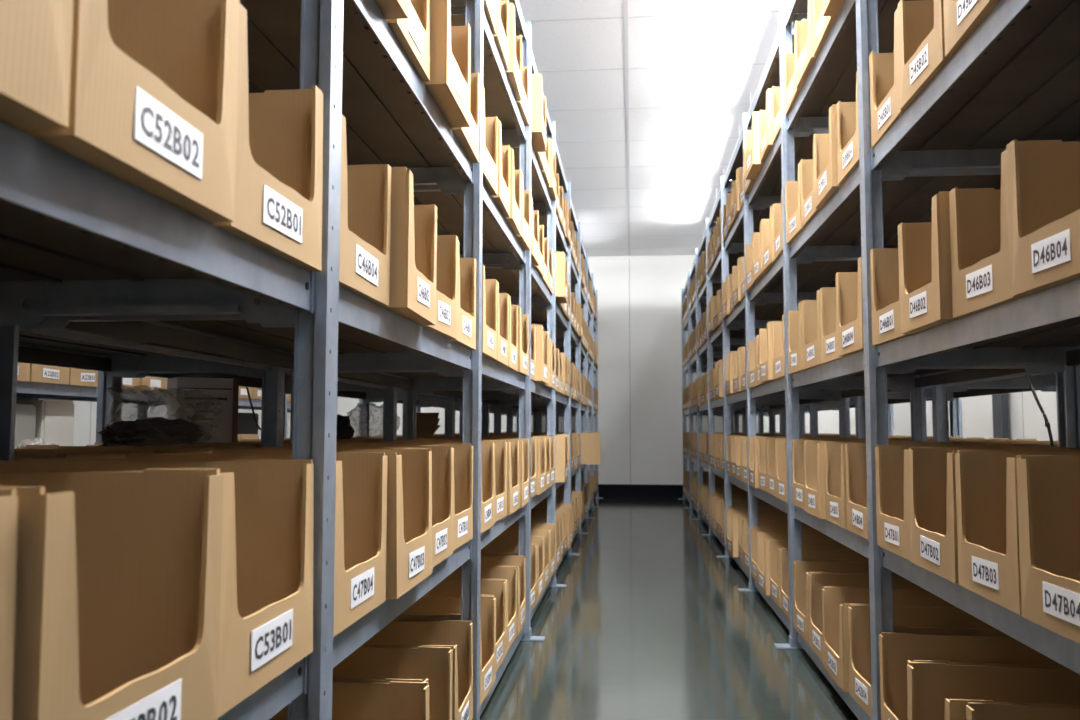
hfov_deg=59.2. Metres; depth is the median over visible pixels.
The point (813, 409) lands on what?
bay
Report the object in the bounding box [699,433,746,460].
storage box
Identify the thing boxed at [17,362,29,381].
storage box
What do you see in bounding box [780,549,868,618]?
storage box
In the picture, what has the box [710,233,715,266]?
storage box
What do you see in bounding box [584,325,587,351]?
storage box
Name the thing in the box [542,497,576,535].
storage box
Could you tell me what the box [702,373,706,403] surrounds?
storage box
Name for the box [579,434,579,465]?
storage box
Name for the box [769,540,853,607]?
storage box
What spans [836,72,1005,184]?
storage box
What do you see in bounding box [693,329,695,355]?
storage box
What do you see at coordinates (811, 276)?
bay
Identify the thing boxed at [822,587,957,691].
storage box
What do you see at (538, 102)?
storage box
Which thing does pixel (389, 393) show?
bay
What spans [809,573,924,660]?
storage box
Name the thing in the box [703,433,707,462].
storage box
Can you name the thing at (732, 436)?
storage box
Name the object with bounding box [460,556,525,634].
storage box
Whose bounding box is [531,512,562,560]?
storage box
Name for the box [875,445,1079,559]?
storage box
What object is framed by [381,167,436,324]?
storage box
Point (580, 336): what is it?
storage box
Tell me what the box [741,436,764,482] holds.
storage box
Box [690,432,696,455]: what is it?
storage box
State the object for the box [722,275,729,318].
storage box
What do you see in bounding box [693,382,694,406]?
storage box
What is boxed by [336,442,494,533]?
storage box
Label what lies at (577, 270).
storage box
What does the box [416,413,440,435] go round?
carton
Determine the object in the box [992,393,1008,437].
steel column
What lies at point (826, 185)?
storage box
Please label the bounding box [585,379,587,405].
storage box
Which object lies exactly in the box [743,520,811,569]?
storage box
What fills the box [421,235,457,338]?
storage box
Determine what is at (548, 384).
storage box
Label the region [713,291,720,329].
storage box
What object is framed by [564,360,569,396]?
storage box
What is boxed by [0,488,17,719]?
storage box
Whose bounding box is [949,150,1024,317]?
storage box
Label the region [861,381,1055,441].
bay
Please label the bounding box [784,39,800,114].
storage box
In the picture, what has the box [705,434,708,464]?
storage box
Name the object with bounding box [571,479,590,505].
storage box
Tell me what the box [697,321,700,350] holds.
storage box
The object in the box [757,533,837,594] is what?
storage box
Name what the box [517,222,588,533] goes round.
bay
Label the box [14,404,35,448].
parcel
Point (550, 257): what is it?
storage box
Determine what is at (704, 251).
storage box
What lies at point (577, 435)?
storage box
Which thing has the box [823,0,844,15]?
storage box
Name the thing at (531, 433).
storage box
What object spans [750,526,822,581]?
storage box
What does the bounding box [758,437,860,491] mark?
storage box
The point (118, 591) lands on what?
storage box
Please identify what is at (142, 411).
bay
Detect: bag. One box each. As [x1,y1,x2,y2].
[97,417,203,446]
[336,414,353,438]
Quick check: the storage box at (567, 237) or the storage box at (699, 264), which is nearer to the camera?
the storage box at (567, 237)
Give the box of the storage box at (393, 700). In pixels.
[269,681,428,719]
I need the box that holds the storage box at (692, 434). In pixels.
[691,433,693,457]
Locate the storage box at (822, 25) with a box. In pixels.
[813,0,836,54]
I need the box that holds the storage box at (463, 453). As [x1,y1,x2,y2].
[279,444,472,550]
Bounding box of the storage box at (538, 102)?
[531,74,545,151]
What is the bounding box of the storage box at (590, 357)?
[589,333,591,358]
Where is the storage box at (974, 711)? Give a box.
[966,702,1079,719]
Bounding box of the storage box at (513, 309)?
[505,295,517,371]
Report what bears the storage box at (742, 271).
on the bay at (772, 311)
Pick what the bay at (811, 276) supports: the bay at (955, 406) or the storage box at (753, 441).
the storage box at (753, 441)
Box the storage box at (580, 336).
[576,304,582,338]
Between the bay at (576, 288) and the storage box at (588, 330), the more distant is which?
the storage box at (588, 330)
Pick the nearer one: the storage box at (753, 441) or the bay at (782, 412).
the storage box at (753, 441)
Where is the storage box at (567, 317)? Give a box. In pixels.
[565,285,569,320]
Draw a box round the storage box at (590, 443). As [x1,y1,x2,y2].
[581,433,600,463]
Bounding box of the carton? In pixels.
[166,377,238,442]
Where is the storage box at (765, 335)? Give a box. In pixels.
[759,322,777,382]
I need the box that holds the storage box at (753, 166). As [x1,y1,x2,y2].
[745,112,763,179]
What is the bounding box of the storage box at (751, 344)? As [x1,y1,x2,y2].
[748,337,756,387]
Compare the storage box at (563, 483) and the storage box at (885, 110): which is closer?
the storage box at (885, 110)
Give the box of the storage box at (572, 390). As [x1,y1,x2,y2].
[571,364,573,398]
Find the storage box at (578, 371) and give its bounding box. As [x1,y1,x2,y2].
[577,371,579,401]
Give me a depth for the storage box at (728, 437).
4.81 m
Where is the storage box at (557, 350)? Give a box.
[556,349,558,391]
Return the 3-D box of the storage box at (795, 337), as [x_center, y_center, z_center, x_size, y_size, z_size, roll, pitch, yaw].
[0.920,-0.063,2.750,0.367,0.194,0.226,0,-4,6]
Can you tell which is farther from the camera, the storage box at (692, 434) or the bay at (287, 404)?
the storage box at (692, 434)
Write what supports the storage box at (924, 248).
on the bay at (1017, 75)
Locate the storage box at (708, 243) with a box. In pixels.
[707,242,711,272]
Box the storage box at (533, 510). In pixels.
[531,508,566,553]
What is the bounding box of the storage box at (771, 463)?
[767,438,821,495]
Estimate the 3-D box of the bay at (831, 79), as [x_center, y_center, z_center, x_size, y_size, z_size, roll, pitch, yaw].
[0.908,-0.155,2.424,0.495,1.965,1.008,0,-4,6]
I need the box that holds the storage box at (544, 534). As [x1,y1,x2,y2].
[497,530,548,589]
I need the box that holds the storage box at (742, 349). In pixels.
[740,347,745,390]
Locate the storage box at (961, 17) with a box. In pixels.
[943,0,999,56]
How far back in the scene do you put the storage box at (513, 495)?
2.69 m
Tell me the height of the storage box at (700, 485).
0.194 m
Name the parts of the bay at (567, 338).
post, shelf, post, foot plate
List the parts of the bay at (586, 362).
post, post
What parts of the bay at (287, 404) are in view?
post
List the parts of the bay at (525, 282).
post, shelf, post, shelf, foot plate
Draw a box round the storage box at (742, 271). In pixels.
[740,257,744,300]
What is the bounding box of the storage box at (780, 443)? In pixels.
[775,438,865,501]
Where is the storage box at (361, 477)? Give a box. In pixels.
[20,452,387,636]
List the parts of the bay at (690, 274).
post, shelf, shelf, post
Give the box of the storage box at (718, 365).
[715,359,722,397]
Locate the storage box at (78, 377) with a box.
[69,368,97,386]
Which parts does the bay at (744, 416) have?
post, post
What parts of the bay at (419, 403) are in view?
post, post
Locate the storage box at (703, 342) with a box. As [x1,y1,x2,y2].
[702,316,705,344]
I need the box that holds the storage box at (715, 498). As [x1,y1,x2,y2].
[713,496,758,532]
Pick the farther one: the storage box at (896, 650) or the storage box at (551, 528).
the storage box at (551, 528)
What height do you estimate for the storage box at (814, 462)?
0.194 m
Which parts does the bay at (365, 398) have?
post, post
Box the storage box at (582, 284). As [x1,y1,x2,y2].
[581,254,583,287]
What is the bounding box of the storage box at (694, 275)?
[694,275,695,300]
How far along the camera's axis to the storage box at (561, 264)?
4.07 m
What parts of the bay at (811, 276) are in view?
foot plate, post, shelf, shelf, shelf, post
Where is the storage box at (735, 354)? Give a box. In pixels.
[732,347,741,392]
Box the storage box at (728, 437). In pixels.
[726,435,785,474]
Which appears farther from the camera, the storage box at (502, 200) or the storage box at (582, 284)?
the storage box at (582, 284)
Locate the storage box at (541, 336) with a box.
[535,325,547,383]
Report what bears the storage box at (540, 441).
on the bay at (525, 282)
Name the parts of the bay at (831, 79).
foot plate, post, shelf, shelf, shelf, shelf, post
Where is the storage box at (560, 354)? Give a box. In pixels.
[558,353,562,393]
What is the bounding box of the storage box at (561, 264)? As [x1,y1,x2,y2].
[511,252,567,303]
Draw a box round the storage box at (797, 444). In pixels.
[792,439,941,509]
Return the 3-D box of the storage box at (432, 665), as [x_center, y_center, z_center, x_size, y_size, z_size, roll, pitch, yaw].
[-0.349,0.607,1.609,0.367,0.194,0.226,0,-4,6]
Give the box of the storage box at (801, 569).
[793,561,897,643]
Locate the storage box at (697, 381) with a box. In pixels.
[695,377,699,405]
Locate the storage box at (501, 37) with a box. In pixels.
[493,0,508,70]
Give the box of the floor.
[480,496,857,719]
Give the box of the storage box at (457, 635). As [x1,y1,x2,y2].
[361,620,472,719]
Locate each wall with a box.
[39,399,166,445]
[238,255,855,484]
[893,390,1057,440]
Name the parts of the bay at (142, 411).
post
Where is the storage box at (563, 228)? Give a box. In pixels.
[561,198,564,236]
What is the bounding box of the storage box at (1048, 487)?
[1016,455,1079,643]
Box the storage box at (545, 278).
[541,238,547,285]
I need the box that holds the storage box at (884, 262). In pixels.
[870,248,911,345]
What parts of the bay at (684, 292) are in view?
post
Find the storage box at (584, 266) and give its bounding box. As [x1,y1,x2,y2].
[583,266,584,292]
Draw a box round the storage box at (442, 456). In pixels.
[207,446,453,567]
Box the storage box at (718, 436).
[716,434,723,470]
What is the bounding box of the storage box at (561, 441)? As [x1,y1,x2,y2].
[481,436,567,481]
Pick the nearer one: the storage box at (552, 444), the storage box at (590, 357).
the storage box at (552, 444)
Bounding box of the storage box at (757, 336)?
[756,335,765,385]
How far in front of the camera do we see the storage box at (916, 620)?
2.10 m
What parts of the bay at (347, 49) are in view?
post, shelf, post, shelf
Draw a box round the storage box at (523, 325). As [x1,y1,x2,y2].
[517,305,528,375]
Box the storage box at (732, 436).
[731,435,816,476]
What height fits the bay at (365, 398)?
1.965 m
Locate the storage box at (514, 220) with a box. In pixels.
[505,147,520,234]
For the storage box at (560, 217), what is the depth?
4.52 m
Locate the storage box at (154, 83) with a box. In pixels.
[20,0,239,221]
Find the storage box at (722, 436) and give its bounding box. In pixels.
[721,435,723,471]
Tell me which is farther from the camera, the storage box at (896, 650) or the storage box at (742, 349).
the storage box at (742, 349)
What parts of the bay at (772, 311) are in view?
foot plate, post, shelf, shelf, shelf, post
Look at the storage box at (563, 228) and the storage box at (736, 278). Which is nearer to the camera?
the storage box at (736, 278)
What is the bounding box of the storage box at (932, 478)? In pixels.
[908,448,1079,583]
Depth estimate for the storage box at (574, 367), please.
5.28 m
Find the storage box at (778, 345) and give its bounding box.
[772,314,902,378]
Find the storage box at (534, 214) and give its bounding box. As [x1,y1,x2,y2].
[460,195,538,265]
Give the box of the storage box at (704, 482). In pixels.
[696,481,723,507]
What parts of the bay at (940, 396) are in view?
post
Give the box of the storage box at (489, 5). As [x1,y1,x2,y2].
[484,0,495,33]
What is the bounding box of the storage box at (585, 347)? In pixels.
[583,322,586,348]
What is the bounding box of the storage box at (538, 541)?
[487,536,542,601]
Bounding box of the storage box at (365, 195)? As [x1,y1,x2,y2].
[62,114,390,305]
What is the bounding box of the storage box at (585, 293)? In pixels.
[584,271,586,296]
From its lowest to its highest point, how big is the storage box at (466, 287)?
0.194 m
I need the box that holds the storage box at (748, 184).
[744,148,755,194]
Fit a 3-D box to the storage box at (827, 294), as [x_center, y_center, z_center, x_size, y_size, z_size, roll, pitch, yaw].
[0.883,-0.096,2.281,0.367,0.194,0.226,0,-4,5]
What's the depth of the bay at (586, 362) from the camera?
7.00 m
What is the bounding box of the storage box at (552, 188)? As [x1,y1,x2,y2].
[546,140,555,200]
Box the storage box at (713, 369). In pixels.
[712,368,715,400]
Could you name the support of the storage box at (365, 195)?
on the bay at (347, 49)
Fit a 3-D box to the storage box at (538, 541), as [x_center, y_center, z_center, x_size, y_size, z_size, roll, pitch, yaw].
[-0.179,0.733,3.357,0.367,0.194,0.226,0,-4,5]
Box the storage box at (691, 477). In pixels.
[691,477,720,500]
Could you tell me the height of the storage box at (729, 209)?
0.194 m
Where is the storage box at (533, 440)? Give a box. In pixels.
[431,438,535,497]
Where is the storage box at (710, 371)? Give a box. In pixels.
[709,370,711,401]
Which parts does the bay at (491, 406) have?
post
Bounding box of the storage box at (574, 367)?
[573,364,575,399]
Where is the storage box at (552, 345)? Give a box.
[548,338,554,388]
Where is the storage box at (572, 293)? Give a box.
[541,292,573,326]
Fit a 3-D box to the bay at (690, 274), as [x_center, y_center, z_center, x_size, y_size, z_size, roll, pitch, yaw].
[1.389,0.202,7.388,0.495,1.965,1.008,0,-4,6]
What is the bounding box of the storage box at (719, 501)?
[717,499,766,536]
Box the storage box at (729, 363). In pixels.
[725,351,735,394]
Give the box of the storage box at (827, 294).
[820,287,842,363]
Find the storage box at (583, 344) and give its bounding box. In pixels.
[581,318,584,345]
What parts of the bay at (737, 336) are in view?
foot plate, post, shelf, shelf, shelf, post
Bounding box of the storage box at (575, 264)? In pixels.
[574,238,576,269]
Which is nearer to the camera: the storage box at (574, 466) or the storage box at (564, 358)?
the storage box at (564, 358)
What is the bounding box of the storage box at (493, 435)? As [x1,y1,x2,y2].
[493,435,568,471]
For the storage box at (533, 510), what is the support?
on the bay at (552, 314)
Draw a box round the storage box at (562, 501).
[537,500,572,504]
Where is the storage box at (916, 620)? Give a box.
[848,605,1009,718]
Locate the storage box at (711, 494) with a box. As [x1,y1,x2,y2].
[710,493,747,528]
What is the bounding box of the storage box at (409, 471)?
[139,449,431,598]
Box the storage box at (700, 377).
[700,377,702,404]
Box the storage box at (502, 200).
[492,119,509,216]
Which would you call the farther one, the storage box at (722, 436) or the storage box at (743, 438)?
the storage box at (722, 436)
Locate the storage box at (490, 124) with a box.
[419,87,497,195]
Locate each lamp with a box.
[719,126,739,191]
[748,16,778,112]
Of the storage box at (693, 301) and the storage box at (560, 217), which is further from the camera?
the storage box at (693, 301)
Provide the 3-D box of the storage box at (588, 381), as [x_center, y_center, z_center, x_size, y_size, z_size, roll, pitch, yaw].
[0.184,0.253,7.152,0.366,0.194,0.226,0,-4,7]
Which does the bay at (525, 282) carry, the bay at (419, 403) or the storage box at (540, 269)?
the storage box at (540, 269)
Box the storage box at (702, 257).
[701,251,705,285]
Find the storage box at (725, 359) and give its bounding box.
[725,359,729,395]
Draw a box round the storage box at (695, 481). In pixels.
[694,480,723,506]
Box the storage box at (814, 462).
[804,440,948,518]
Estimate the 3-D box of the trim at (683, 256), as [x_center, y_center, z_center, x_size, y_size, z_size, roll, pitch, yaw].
[-0.041,-1.002,9.440,6.520,0.021,0.020,0,-4,6]
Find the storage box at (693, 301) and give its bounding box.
[692,280,694,304]
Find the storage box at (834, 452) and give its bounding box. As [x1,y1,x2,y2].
[824,442,1010,528]
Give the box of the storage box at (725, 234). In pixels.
[723,204,729,241]
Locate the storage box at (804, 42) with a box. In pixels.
[795,0,817,87]
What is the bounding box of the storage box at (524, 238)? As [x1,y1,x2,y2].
[516,172,530,250]
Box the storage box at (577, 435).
[575,434,578,467]
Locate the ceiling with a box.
[519,0,788,256]
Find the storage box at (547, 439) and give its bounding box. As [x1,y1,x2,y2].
[458,437,549,489]
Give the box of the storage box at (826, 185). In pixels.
[813,104,840,208]
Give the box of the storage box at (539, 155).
[534,152,544,169]
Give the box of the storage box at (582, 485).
[560,484,586,514]
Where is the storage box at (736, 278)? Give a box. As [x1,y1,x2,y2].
[732,257,740,306]
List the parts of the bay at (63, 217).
shelf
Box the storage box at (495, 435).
[495,435,566,435]
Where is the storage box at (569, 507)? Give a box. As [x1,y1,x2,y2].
[533,504,572,547]
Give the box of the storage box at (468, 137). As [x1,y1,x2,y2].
[451,72,479,162]
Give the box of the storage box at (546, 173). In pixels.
[541,138,549,185]
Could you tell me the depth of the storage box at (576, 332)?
5.70 m
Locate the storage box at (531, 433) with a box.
[531,433,583,433]
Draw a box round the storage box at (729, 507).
[728,506,780,510]
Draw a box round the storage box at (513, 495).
[395,440,519,514]
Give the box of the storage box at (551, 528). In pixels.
[506,523,555,579]
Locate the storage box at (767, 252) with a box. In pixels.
[761,205,775,271]
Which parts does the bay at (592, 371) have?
post, post, post, post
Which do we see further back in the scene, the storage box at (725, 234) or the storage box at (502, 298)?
the storage box at (725, 234)
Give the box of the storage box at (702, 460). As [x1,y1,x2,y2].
[701,433,703,461]
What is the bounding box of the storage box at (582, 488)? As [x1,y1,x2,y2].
[557,486,583,517]
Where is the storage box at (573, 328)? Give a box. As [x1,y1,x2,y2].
[571,298,575,330]
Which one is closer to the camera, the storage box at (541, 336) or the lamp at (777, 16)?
the storage box at (541, 336)
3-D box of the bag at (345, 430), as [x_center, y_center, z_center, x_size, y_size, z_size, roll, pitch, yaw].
[-0.662,0.209,3.020,0.119,0.083,0.244,0,-4,6]
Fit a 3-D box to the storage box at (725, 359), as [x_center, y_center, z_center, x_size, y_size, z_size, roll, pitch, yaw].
[1.118,0.081,4.737,0.367,0.194,0.226,0,-4,5]
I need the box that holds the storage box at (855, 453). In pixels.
[845,443,1057,538]
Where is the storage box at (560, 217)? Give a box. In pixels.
[557,186,562,226]
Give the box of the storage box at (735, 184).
[732,168,740,221]
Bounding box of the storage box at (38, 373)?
[29,364,68,384]
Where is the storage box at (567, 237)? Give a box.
[564,199,570,245]
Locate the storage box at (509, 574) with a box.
[444,567,516,652]
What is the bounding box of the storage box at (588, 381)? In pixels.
[588,381,589,406]
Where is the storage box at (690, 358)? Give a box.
[688,334,691,359]
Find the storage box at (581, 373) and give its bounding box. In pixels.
[581,373,582,402]
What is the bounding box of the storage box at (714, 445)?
[712,434,746,468]
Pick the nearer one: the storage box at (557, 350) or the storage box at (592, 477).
the storage box at (557, 350)
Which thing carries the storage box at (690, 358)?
on the bay at (690, 274)
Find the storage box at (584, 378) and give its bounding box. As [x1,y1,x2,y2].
[583,376,586,404]
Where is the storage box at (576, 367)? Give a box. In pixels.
[575,367,577,400]
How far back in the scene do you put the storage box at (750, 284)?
3.87 m
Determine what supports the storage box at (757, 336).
on the bay at (811, 276)
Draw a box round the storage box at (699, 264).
[698,258,702,290]
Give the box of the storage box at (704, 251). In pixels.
[704,251,705,279]
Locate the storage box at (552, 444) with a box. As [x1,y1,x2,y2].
[540,436,554,485]
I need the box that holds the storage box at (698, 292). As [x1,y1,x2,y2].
[697,269,699,295]
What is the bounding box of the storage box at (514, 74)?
[506,3,521,100]
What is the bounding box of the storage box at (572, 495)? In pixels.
[556,494,578,528]
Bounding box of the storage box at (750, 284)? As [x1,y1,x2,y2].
[745,235,757,290]
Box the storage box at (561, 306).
[557,303,563,309]
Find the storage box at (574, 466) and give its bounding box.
[513,434,575,468]
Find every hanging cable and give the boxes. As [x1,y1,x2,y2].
[246,387,260,429]
[1026,374,1053,445]
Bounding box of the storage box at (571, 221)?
[571,221,572,254]
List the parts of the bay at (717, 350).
post, shelf, shelf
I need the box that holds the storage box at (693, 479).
[692,478,723,504]
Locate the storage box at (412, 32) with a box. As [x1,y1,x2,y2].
[386,0,429,81]
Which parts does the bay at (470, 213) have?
post, shelf, shelf, post, shelf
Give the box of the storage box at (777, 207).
[773,189,894,260]
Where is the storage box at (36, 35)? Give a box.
[0,0,72,129]
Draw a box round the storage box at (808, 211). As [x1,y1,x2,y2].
[800,143,820,227]
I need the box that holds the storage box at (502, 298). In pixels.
[492,282,508,365]
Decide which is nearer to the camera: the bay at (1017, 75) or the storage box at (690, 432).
the bay at (1017, 75)
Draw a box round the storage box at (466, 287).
[449,241,475,349]
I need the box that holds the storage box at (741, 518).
[738,515,787,563]
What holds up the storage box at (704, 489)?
on the bay at (717, 350)
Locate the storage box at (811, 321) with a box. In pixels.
[802,288,822,369]
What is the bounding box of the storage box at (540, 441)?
[531,437,544,494]
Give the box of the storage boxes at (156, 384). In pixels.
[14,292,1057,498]
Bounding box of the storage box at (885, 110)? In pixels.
[869,7,905,147]
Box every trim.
[524,0,778,255]
[588,255,694,259]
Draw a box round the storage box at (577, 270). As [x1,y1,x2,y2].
[576,239,578,275]
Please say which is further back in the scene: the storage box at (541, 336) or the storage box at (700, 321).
the storage box at (700, 321)
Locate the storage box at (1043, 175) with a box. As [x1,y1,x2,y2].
[1006,139,1079,295]
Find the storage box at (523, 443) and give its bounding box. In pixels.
[413,439,528,506]
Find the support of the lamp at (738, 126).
hanging from the ceiling
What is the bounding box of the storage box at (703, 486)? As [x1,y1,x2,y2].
[702,486,738,515]
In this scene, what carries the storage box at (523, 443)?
on the bay at (470, 213)
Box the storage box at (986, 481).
[955,451,1079,614]
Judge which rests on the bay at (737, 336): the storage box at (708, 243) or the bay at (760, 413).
the storage box at (708, 243)
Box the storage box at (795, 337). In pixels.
[788,301,804,373]
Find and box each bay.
[0,0,473,719]
[0,121,313,719]
[16,381,96,399]
[16,389,166,405]
[18,325,284,446]
[123,363,396,440]
[137,398,261,418]
[238,394,290,437]
[286,378,453,437]
[290,0,525,719]
[374,395,488,435]
[403,22,551,640]
[425,402,512,434]
[459,121,567,586]
[459,406,516,412]
[489,411,541,432]
[494,181,579,554]
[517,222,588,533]
[533,251,594,518]
[545,273,598,506]
[678,279,723,501]
[684,259,744,512]
[692,229,768,526]
[702,189,785,546]
[716,132,832,577]
[731,413,778,432]
[738,19,908,630]
[744,409,806,433]
[764,405,836,434]
[774,0,1054,719]
[782,403,893,436]
[813,392,962,438]
[855,0,1079,719]
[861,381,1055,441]
[941,373,1055,390]
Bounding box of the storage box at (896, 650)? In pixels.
[879,632,1066,719]
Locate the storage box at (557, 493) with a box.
[556,492,581,526]
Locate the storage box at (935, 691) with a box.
[907,662,1079,719]
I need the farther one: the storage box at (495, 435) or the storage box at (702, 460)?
the storage box at (702, 460)
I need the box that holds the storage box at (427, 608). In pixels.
[393,596,495,705]
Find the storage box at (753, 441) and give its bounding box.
[749,437,840,487]
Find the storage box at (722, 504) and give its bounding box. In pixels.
[720,502,773,542]
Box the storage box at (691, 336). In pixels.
[690,331,693,357]
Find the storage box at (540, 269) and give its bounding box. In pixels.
[534,225,543,276]
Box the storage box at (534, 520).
[513,517,559,566]
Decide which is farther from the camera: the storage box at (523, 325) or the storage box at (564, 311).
the storage box at (564, 311)
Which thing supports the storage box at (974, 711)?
on the bay at (1017, 75)
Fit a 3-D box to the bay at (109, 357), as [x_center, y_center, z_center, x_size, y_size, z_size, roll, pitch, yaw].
[-0.807,-0.215,1.615,0.495,1.965,1.008,0,-4,6]
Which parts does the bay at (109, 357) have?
shelf, post, post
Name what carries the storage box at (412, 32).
on the bay at (347, 49)
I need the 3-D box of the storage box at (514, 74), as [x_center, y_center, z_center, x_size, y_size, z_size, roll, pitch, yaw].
[-0.244,-0.869,2.709,0.367,0.194,0.226,0,-4,5]
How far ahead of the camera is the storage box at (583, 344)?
6.49 m
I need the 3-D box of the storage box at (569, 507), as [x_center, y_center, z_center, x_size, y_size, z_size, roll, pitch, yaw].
[-0.023,0.839,4.824,0.367,0.194,0.226,0,-4,6]
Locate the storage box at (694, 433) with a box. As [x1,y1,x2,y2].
[694,433,695,458]
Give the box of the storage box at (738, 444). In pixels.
[735,436,815,480]
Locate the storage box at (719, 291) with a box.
[718,287,721,324]
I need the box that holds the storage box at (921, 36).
[898,0,951,108]
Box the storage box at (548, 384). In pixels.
[542,337,549,386]
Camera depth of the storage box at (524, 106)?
3.00 m
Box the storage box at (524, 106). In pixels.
[516,66,529,125]
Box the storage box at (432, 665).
[333,646,452,719]
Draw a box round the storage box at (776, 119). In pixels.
[772,86,780,142]
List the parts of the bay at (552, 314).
post, shelf, shelf, post, foot plate, shelf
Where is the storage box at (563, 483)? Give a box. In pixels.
[562,483,587,509]
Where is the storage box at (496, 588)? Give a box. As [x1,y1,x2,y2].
[424,580,505,671]
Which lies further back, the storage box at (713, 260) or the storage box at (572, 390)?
the storage box at (713, 260)
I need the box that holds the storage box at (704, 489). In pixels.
[703,488,744,519]
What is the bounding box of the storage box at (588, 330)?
[588,330,589,356]
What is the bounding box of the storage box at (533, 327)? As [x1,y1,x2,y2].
[531,324,535,380]
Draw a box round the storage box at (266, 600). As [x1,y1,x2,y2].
[0,459,313,717]
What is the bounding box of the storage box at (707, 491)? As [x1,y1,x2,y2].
[706,490,747,522]
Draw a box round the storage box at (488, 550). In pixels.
[481,544,536,609]
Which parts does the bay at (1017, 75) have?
post, shelf, shelf, post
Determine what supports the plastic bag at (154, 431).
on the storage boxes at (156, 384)
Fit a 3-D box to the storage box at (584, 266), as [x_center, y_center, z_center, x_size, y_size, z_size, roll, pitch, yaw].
[0.127,-0.582,6.687,0.367,0.194,0.226,0,-4,6]
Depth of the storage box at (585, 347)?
6.72 m
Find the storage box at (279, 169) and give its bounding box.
[209,4,322,270]
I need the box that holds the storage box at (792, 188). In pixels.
[785,163,803,243]
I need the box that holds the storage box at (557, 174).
[535,173,558,215]
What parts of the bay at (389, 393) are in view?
post, post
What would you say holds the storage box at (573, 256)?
on the bay at (567, 338)
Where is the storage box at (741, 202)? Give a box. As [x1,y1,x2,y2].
[739,167,780,209]
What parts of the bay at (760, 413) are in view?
post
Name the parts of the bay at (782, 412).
post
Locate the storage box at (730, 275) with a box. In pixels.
[729,274,735,313]
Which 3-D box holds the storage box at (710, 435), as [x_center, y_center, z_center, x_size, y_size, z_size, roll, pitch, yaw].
[1.212,0.541,5.705,0.367,0.194,0.226,0,-4,4]
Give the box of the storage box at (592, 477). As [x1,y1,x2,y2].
[572,476,593,500]
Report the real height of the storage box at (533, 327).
0.194 m
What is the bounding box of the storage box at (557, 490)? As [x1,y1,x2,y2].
[556,489,581,491]
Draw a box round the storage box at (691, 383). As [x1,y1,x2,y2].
[689,382,693,407]
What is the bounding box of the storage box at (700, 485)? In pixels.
[699,484,735,512]
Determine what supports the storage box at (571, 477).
on the bay at (586, 362)
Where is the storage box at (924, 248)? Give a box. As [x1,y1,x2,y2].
[898,191,959,333]
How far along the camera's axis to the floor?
2.93 m
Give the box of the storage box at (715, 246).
[714,226,719,259]
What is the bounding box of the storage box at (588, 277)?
[588,277,589,302]
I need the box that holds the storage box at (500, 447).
[344,441,506,521]
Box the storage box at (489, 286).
[482,265,496,359]
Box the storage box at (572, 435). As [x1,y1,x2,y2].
[559,434,573,470]
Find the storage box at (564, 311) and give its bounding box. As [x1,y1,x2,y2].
[561,303,566,315]
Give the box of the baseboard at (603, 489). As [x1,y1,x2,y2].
[598,484,682,496]
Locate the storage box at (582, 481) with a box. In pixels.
[571,480,588,496]
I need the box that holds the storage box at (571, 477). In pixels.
[571,477,591,501]
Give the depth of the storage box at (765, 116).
3.28 m
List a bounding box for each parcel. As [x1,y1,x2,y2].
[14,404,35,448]
[16,400,74,445]
[238,413,257,433]
[238,434,258,439]
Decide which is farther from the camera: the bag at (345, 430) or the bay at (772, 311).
the bay at (772, 311)
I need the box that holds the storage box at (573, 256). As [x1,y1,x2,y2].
[571,230,574,262]
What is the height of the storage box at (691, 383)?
0.194 m
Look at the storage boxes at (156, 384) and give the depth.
3.08 m
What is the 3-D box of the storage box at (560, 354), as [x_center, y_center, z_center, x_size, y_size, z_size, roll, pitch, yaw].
[-0.083,0.055,4.404,0.367,0.194,0.226,0,-4,5]
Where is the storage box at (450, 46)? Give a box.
[424,0,470,127]
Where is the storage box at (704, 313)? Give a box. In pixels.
[703,308,706,341]
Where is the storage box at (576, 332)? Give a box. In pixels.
[574,299,578,334]
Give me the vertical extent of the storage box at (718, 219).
0.194 m
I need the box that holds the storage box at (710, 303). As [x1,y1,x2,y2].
[708,296,715,333]
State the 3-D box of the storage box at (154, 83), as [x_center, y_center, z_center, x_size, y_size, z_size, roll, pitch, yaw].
[-0.433,-0.214,0.665,0.367,0.194,0.226,0,-4,4]
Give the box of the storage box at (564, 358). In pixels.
[562,353,567,394]
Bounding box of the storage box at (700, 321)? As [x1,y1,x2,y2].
[699,317,702,347]
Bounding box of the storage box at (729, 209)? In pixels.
[726,184,734,231]
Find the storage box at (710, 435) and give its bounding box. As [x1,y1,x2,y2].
[709,434,770,466]
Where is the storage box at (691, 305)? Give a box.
[690,281,692,308]
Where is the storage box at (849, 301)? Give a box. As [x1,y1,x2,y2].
[835,256,1021,356]
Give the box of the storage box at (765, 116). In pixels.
[759,88,773,162]
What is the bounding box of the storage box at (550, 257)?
[547,248,552,294]
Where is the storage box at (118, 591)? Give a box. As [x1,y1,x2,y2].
[0,469,223,719]
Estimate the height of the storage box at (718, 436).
0.194 m
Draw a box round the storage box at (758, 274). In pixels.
[753,222,765,281]
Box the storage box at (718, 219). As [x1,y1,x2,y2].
[716,208,720,251]
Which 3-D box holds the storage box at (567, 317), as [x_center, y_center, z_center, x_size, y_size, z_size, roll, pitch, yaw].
[-0.032,-0.308,4.901,0.367,0.194,0.226,0,-4,4]
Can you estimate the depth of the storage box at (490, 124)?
2.28 m
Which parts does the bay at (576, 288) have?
post, shelf, shelf, post, foot plate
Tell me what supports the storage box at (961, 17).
on the bay at (1017, 75)
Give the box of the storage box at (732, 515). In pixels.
[727,510,786,556]
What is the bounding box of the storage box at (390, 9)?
[374,0,407,18]

